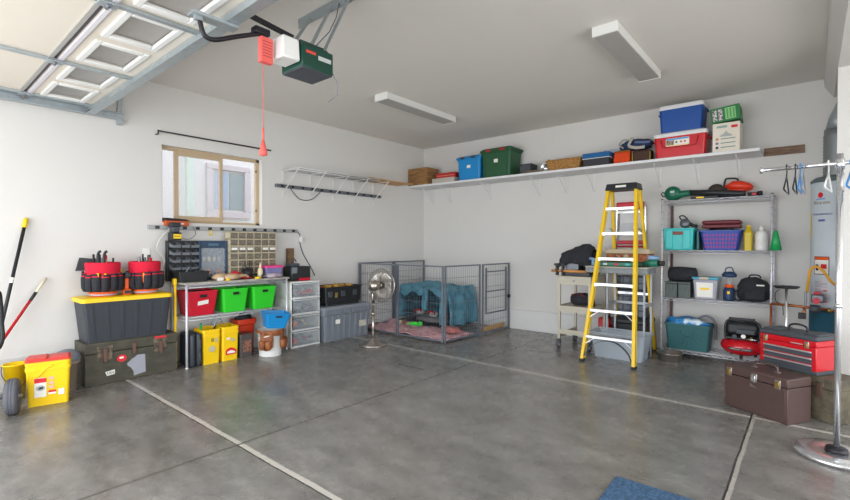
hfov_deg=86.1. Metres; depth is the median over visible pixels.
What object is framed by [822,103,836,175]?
flue pipe
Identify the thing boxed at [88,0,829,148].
ceiling
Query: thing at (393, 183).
plywood board
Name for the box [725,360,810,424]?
tool chest
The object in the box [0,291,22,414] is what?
hand truck
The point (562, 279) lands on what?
drawer
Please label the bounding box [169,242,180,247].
storage bin
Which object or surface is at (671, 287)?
box
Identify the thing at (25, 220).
broom
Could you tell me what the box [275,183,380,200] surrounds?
power strip
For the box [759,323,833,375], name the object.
box
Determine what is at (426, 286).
blanket
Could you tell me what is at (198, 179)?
house
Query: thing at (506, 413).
floor
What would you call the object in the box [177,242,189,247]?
storage bin
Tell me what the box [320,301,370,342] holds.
storage tote
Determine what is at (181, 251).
storage bin
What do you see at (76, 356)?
bin
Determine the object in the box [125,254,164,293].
bucket
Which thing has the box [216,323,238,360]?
bucket
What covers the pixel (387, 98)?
ceiling light
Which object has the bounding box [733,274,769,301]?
tool bag
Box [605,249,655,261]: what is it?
lidded basket
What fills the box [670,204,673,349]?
post
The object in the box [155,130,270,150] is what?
curtain rod
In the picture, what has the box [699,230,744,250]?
laundry basket
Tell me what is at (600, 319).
can
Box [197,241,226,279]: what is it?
case
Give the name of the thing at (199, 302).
storage bin
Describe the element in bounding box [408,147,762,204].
wall shelf
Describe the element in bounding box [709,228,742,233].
tools
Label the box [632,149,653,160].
bag
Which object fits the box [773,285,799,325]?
round stool
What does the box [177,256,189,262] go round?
bin
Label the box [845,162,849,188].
clothes hanger
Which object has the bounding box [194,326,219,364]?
jerry can
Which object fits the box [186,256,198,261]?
bin
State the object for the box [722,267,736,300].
lantern
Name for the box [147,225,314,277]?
power strip
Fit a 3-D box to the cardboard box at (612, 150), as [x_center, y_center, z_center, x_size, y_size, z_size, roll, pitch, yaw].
[2.583,-1.341,6.237,0.220,0.050,0.150,1,1,40]
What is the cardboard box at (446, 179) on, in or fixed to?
on the wall shelf at (752, 152)
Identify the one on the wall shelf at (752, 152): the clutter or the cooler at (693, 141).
the cooler at (693, 141)
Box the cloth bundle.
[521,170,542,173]
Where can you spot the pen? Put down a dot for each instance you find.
(395, 267)
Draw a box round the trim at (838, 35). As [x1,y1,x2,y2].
[824,0,849,96]
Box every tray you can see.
[172,267,209,282]
[409,319,468,327]
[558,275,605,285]
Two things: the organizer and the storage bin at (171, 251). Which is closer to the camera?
the storage bin at (171, 251)
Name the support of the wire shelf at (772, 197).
attached to the wire rack at (772, 196)
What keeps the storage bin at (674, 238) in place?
on the wire rack at (772, 196)
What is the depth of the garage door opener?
2.96 m
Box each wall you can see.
[0,68,423,358]
[424,79,836,330]
[837,66,849,374]
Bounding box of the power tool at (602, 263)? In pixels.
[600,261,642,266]
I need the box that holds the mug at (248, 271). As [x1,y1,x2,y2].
[242,261,252,275]
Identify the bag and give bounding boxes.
[570,293,587,304]
[613,150,631,162]
[619,137,653,150]
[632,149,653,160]
[666,316,710,325]
[668,267,697,280]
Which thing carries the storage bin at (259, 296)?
on the workbench
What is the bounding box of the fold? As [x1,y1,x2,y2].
[440,325,461,332]
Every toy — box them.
[409,322,422,326]
[414,309,424,314]
[427,311,438,316]
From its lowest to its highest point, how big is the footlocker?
0.405 m
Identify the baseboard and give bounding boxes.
[0,304,417,393]
[425,300,759,360]
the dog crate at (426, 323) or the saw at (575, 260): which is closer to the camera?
the saw at (575, 260)
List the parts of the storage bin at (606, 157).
lid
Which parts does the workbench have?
post, post, post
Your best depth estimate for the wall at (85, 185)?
5.04 m
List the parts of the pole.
handle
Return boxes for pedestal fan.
[358,268,394,347]
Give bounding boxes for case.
[180,330,201,367]
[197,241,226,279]
[617,275,649,317]
[702,220,741,228]
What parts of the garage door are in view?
door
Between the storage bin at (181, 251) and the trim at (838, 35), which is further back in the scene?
the storage bin at (181, 251)
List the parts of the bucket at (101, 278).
plier handle, plier handle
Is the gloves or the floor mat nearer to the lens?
the floor mat
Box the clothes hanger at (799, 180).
[797,163,802,193]
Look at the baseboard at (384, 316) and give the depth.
5.97 m
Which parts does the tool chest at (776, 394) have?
handle, lid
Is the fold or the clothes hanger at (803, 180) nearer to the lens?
the clothes hanger at (803, 180)
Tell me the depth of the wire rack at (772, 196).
5.26 m
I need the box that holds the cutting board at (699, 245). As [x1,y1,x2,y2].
[696,230,702,249]
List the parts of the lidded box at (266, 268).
lid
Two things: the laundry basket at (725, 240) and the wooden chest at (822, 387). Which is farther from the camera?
the laundry basket at (725, 240)
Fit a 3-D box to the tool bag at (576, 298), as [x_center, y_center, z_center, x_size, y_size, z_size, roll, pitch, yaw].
[2.061,0.641,6.011,0.292,0.158,0.250,1,1,40]
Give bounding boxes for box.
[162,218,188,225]
[261,265,283,273]
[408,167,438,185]
[432,177,458,183]
[436,172,458,178]
[519,163,536,173]
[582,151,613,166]
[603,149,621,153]
[611,316,654,350]
[665,280,678,297]
[678,281,693,298]
[692,276,721,299]
[710,103,742,124]
[712,121,742,152]
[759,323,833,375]
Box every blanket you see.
[368,318,472,339]
[399,280,477,325]
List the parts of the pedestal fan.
motor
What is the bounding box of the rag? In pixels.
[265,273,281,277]
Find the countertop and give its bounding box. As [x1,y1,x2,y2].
[169,276,289,284]
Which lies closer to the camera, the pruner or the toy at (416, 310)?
the pruner
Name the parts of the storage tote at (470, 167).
lid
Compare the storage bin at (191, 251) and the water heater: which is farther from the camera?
the storage bin at (191, 251)
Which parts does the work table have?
leg, leg, leg, leg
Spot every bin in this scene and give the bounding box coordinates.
[57,349,80,390]
[176,288,217,316]
[177,256,189,262]
[186,256,198,261]
[210,286,247,312]
[231,317,255,351]
[237,331,253,357]
[241,284,275,308]
[261,310,290,327]
[663,228,698,249]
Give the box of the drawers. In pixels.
[275,279,319,348]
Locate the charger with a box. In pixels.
[168,222,181,239]
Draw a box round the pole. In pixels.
[5,277,46,338]
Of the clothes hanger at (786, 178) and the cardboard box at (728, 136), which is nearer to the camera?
the clothes hanger at (786, 178)
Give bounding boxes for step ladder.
[579,182,656,369]
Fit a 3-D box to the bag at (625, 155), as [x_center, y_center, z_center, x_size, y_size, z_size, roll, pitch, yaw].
[2.623,-1.216,6.022,0.215,0.190,0.170,1,1,40]
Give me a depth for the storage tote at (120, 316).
4.49 m
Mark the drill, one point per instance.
(126, 291)
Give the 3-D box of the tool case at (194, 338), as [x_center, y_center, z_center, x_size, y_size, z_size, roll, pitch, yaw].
[-2.614,1.100,5.079,0.307,0.370,0.132,1,1,40]
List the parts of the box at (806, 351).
drawer pull, drawer pull, drawer pull, drawer, drawer, drawer, lid, handle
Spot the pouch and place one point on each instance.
(80, 265)
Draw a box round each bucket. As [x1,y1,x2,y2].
[24,352,71,407]
[81,250,124,296]
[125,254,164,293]
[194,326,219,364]
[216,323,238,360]
[256,327,287,356]
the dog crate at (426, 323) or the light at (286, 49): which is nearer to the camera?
the light at (286, 49)
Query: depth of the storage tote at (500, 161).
7.08 m
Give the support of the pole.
on the floor
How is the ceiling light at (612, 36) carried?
attached to the ceiling
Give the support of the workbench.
on the floor
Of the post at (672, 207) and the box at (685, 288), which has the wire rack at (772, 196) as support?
the box at (685, 288)
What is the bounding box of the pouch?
[75,258,92,270]
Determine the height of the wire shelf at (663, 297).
0.039 m
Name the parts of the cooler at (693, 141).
lid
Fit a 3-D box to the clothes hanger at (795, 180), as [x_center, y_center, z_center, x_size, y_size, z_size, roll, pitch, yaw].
[2.460,-0.479,3.023,0.009,0.192,0.384,1,1,42]
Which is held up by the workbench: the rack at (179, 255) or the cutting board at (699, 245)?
the rack at (179, 255)
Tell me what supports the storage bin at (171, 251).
on the rack at (179, 255)
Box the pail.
[1,361,25,398]
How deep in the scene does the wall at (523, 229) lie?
6.27 m
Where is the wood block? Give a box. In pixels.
[286,248,293,262]
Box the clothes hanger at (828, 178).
[824,160,832,192]
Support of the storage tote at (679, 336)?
on the wire rack at (772, 196)
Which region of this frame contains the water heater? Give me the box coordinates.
[809,175,835,333]
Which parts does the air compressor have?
tank, name plate, handle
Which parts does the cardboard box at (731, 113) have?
white panel, white panel, light green panel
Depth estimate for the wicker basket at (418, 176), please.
8.06 m
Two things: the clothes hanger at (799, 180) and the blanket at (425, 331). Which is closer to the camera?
the clothes hanger at (799, 180)
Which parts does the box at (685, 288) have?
lid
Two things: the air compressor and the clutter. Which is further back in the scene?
the clutter
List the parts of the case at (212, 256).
handle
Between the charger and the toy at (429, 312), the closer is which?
the charger
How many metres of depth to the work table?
5.49 m
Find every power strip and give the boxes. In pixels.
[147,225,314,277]
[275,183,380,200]
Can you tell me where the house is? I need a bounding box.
[162,150,253,222]
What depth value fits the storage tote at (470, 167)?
7.42 m
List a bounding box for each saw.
[551,244,599,275]
[690,195,718,198]
[708,177,753,199]
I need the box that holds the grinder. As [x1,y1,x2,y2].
[679,215,697,227]
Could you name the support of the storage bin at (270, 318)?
on the bucket at (271, 341)
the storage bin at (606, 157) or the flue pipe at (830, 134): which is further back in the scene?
the storage bin at (606, 157)
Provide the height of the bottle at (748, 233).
0.285 m
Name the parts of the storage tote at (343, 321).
lid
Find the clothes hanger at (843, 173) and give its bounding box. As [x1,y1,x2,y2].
[840,159,844,191]
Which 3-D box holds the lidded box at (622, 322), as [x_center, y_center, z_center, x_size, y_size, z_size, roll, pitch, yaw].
[2.676,1.078,5.853,0.430,0.415,0.415,1,1,40]
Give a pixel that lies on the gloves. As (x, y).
(218, 275)
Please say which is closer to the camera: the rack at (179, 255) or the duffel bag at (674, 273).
the rack at (179, 255)
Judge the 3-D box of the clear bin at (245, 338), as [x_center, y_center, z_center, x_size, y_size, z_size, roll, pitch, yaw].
[-2.231,1.143,5.537,0.270,0.275,0.180,1,1,40]
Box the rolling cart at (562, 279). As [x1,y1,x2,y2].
[556,275,605,352]
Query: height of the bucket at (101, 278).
0.450 m
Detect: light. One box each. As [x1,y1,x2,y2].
[273,34,299,66]
[375,91,455,124]
[592,20,660,81]
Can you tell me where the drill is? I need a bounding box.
[121,272,131,294]
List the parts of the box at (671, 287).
lid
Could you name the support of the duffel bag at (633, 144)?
on the bag at (648, 154)
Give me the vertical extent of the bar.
0.975 m
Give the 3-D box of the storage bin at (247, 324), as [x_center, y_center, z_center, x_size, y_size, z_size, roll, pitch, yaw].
[-2.278,1.068,5.713,0.200,0.420,0.250,1,1,40]
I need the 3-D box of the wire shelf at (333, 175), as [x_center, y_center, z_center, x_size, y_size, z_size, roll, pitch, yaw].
[-1.270,-0.925,6.806,0.389,0.364,1.730,1,1,40]
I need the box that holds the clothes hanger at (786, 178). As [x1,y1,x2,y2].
[783,164,789,194]
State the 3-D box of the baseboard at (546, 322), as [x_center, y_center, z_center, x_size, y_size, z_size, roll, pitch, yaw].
[2.149,1.116,6.743,5.672,0.315,0.028,1,1,40]
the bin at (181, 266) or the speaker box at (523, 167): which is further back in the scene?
the speaker box at (523, 167)
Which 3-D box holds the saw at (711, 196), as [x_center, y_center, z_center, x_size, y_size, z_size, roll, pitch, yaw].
[3.268,-0.614,5.322,0.280,0.035,0.064,1,1,40]
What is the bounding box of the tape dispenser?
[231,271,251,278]
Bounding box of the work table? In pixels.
[585,265,655,361]
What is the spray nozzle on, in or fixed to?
on the work table
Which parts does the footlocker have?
lid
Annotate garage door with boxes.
[0,0,277,113]
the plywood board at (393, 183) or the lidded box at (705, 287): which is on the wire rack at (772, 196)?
the lidded box at (705, 287)
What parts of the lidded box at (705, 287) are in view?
lid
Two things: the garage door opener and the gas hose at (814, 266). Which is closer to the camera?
the garage door opener
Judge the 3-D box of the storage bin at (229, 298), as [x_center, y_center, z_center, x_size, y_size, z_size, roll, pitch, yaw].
[-2.352,0.590,5.476,0.335,0.275,0.330,1,1,40]
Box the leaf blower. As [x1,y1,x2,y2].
[661,186,745,200]
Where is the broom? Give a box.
[4,218,28,320]
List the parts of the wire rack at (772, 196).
post, post, post, post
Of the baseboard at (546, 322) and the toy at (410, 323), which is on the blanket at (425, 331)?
the toy at (410, 323)
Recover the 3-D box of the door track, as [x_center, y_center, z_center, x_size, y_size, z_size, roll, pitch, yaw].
[-4.154,-1.568,3.612,0.096,0.536,3.090,1,1,40]
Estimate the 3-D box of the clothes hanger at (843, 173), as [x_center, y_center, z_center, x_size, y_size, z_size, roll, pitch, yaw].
[2.639,-0.478,2.871,0.012,0.196,0.386,1,1,44]
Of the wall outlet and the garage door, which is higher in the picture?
the garage door
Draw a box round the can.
[598,313,612,327]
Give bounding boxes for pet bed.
[417,314,449,323]
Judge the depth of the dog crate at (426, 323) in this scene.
7.67 m
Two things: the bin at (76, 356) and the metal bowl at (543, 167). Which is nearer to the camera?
the bin at (76, 356)
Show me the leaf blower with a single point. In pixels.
(671, 193)
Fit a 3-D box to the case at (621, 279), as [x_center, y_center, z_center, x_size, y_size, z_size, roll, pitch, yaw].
[2.730,0.603,5.973,0.380,0.528,0.206,1,1,40]
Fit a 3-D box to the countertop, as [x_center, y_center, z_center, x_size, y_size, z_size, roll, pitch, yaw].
[-2.318,0.362,5.504,0.415,0.022,1.290,1,1,40]
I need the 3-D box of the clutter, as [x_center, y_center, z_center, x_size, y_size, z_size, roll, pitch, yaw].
[-2.285,0.839,5.708,0.141,0.094,0.235,1,1,40]
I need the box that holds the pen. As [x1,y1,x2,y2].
[358,260,509,342]
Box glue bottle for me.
[257,262,262,277]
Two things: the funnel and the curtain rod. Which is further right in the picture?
the funnel
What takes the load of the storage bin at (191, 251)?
on the rack at (179, 255)
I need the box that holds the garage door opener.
[197,0,353,155]
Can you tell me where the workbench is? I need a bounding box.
[169,276,289,368]
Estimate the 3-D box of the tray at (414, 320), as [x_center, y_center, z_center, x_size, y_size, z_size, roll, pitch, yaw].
[0.195,1.240,7.762,0.920,0.034,0.700,1,1,40]
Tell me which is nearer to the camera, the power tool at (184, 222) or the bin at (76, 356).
the bin at (76, 356)
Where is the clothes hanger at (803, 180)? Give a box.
[801,163,805,193]
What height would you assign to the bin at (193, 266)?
0.068 m
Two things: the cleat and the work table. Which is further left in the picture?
the work table
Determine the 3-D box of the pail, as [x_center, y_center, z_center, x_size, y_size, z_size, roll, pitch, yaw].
[-3.557,1.142,3.951,0.206,0.310,0.191,1,1,40]
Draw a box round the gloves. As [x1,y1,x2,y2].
[211,273,248,279]
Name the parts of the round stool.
stem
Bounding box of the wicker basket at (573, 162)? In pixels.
[545,156,582,170]
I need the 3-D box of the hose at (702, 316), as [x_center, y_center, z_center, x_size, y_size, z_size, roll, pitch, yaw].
[3.365,0.922,5.456,0.240,0.287,0.049,1,1,40]
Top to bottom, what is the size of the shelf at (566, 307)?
0.080 m
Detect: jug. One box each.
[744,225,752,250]
[754,226,767,250]
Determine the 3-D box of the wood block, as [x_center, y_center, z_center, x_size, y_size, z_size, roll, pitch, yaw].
[-1.873,0.191,6.318,0.060,0.430,0.090,1,1,40]
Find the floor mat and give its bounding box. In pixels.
[598,476,693,499]
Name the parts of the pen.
pen panel, pen panel, pen panel, pen panel, pen panel, pen panel, pen door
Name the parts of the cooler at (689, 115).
lid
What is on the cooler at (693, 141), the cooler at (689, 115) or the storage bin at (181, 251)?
the cooler at (689, 115)
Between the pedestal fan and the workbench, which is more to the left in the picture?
the workbench
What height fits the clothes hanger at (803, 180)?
0.192 m
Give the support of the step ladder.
on the floor
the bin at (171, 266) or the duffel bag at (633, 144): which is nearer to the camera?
the bin at (171, 266)
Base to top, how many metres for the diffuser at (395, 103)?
0.005 m
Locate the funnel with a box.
[769,231,781,249]
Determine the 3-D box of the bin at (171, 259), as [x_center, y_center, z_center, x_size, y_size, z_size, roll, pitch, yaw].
[-2.800,0.107,5.084,0.140,0.068,0.088,1,1,40]
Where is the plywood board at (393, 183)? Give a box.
[368,177,411,185]
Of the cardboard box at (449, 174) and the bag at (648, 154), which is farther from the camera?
the cardboard box at (449, 174)
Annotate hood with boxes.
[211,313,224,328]
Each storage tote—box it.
[72,291,171,343]
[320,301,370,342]
[456,154,483,180]
[480,146,522,177]
[589,327,653,362]
[664,321,713,352]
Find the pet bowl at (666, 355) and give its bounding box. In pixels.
[656,349,683,362]
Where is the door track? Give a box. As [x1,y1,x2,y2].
[0,90,124,125]
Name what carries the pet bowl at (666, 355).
on the floor
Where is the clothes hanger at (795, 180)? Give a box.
[792,163,797,194]
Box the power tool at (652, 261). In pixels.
[642,255,664,266]
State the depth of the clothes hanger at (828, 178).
2.92 m
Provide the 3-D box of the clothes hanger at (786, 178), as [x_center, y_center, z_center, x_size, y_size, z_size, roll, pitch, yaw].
[2.425,-0.480,3.052,0.009,0.192,0.384,1,1,42]
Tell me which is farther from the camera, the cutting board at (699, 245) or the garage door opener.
the cutting board at (699, 245)
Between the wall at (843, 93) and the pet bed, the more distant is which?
the pet bed
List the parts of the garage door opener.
door arm, release cord, rail, plate, power cord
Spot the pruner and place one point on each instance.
(758, 193)
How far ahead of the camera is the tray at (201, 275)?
5.04 m
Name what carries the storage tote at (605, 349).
on the floor
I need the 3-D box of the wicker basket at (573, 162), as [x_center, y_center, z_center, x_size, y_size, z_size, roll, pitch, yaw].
[2.040,-1.230,6.541,0.563,0.204,0.342,1,1,40]
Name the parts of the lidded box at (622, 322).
lid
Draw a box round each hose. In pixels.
[698,315,716,339]
[806,265,834,292]
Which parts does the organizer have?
drawer, drawer, drawer, drawer, drawer, drawer, drawer, drawer, drawer, drawer, drawer, drawer, drawer, drawer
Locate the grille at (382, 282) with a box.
[368,268,394,301]
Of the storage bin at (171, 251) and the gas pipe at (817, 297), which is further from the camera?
the storage bin at (171, 251)
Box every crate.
[320,283,361,305]
[403,288,470,327]
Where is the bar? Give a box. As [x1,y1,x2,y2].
[172,278,176,351]
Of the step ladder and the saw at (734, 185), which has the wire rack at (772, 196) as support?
the saw at (734, 185)
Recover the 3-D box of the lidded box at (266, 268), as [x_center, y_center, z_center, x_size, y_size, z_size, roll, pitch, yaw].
[-1.981,0.272,5.867,0.180,0.148,0.270,1,1,40]
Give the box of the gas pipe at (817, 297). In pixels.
[769,289,833,325]
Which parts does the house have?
pane, window trim, pane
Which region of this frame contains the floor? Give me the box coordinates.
[0,318,849,499]
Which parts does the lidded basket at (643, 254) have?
lid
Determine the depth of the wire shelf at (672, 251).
5.28 m
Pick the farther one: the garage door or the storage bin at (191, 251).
the storage bin at (191, 251)
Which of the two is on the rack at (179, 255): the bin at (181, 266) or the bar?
the bin at (181, 266)
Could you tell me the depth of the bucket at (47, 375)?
3.82 m
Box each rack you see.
[165,240,198,281]
[660,193,775,364]
[760,153,849,470]
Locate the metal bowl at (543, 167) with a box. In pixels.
[540,164,548,170]
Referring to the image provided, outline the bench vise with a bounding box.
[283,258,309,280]
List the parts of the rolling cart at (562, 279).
post, post, rail, post, post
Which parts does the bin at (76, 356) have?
lid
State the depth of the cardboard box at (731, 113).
5.18 m
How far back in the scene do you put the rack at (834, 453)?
2.88 m
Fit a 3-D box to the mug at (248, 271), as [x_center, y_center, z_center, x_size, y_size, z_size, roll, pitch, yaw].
[-2.191,0.240,5.618,0.120,0.217,0.120,1,1,40]
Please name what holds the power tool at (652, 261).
on the work table
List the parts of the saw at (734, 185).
handle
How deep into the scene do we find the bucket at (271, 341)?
5.44 m
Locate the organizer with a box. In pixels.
[225,231,275,273]
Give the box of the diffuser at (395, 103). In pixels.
[377,99,453,123]
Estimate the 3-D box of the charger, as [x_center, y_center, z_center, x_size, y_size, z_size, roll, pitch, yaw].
[-2.801,-0.207,5.095,0.118,0.200,0.110,1,1,40]
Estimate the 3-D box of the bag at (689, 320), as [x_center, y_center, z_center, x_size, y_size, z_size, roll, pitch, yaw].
[3.185,0.862,5.515,0.514,0.120,0.273,1,1,40]
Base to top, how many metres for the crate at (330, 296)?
0.262 m
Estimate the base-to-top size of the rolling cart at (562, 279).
0.945 m
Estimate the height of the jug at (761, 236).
0.275 m
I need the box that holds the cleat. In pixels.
[764,144,804,156]
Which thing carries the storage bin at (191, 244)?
on the rack at (179, 255)
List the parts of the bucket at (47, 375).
handle, lid, info panel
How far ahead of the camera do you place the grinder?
5.53 m
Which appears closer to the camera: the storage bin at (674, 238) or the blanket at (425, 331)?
the storage bin at (674, 238)
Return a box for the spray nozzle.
[589,257,595,265]
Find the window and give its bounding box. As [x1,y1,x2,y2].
[162,146,258,225]
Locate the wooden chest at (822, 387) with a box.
[765,365,849,424]
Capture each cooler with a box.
[653,128,712,158]
[658,100,708,133]
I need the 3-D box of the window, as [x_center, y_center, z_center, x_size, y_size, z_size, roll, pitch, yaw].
[-2.627,-0.757,5.638,0.090,0.874,1.223,1,1,40]
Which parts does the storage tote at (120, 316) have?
lid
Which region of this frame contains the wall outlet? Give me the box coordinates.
[142,248,149,258]
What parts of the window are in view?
sash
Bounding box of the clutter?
[235,313,250,319]
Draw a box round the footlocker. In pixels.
[75,330,176,387]
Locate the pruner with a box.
[748,191,762,195]
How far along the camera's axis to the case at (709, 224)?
5.23 m
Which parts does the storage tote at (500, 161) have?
lid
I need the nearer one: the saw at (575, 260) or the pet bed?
the saw at (575, 260)
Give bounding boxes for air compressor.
[720,317,760,358]
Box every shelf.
[282,167,388,204]
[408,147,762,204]
[557,302,605,313]
[662,296,772,307]
[662,343,764,364]
[663,195,774,205]
[663,250,773,254]

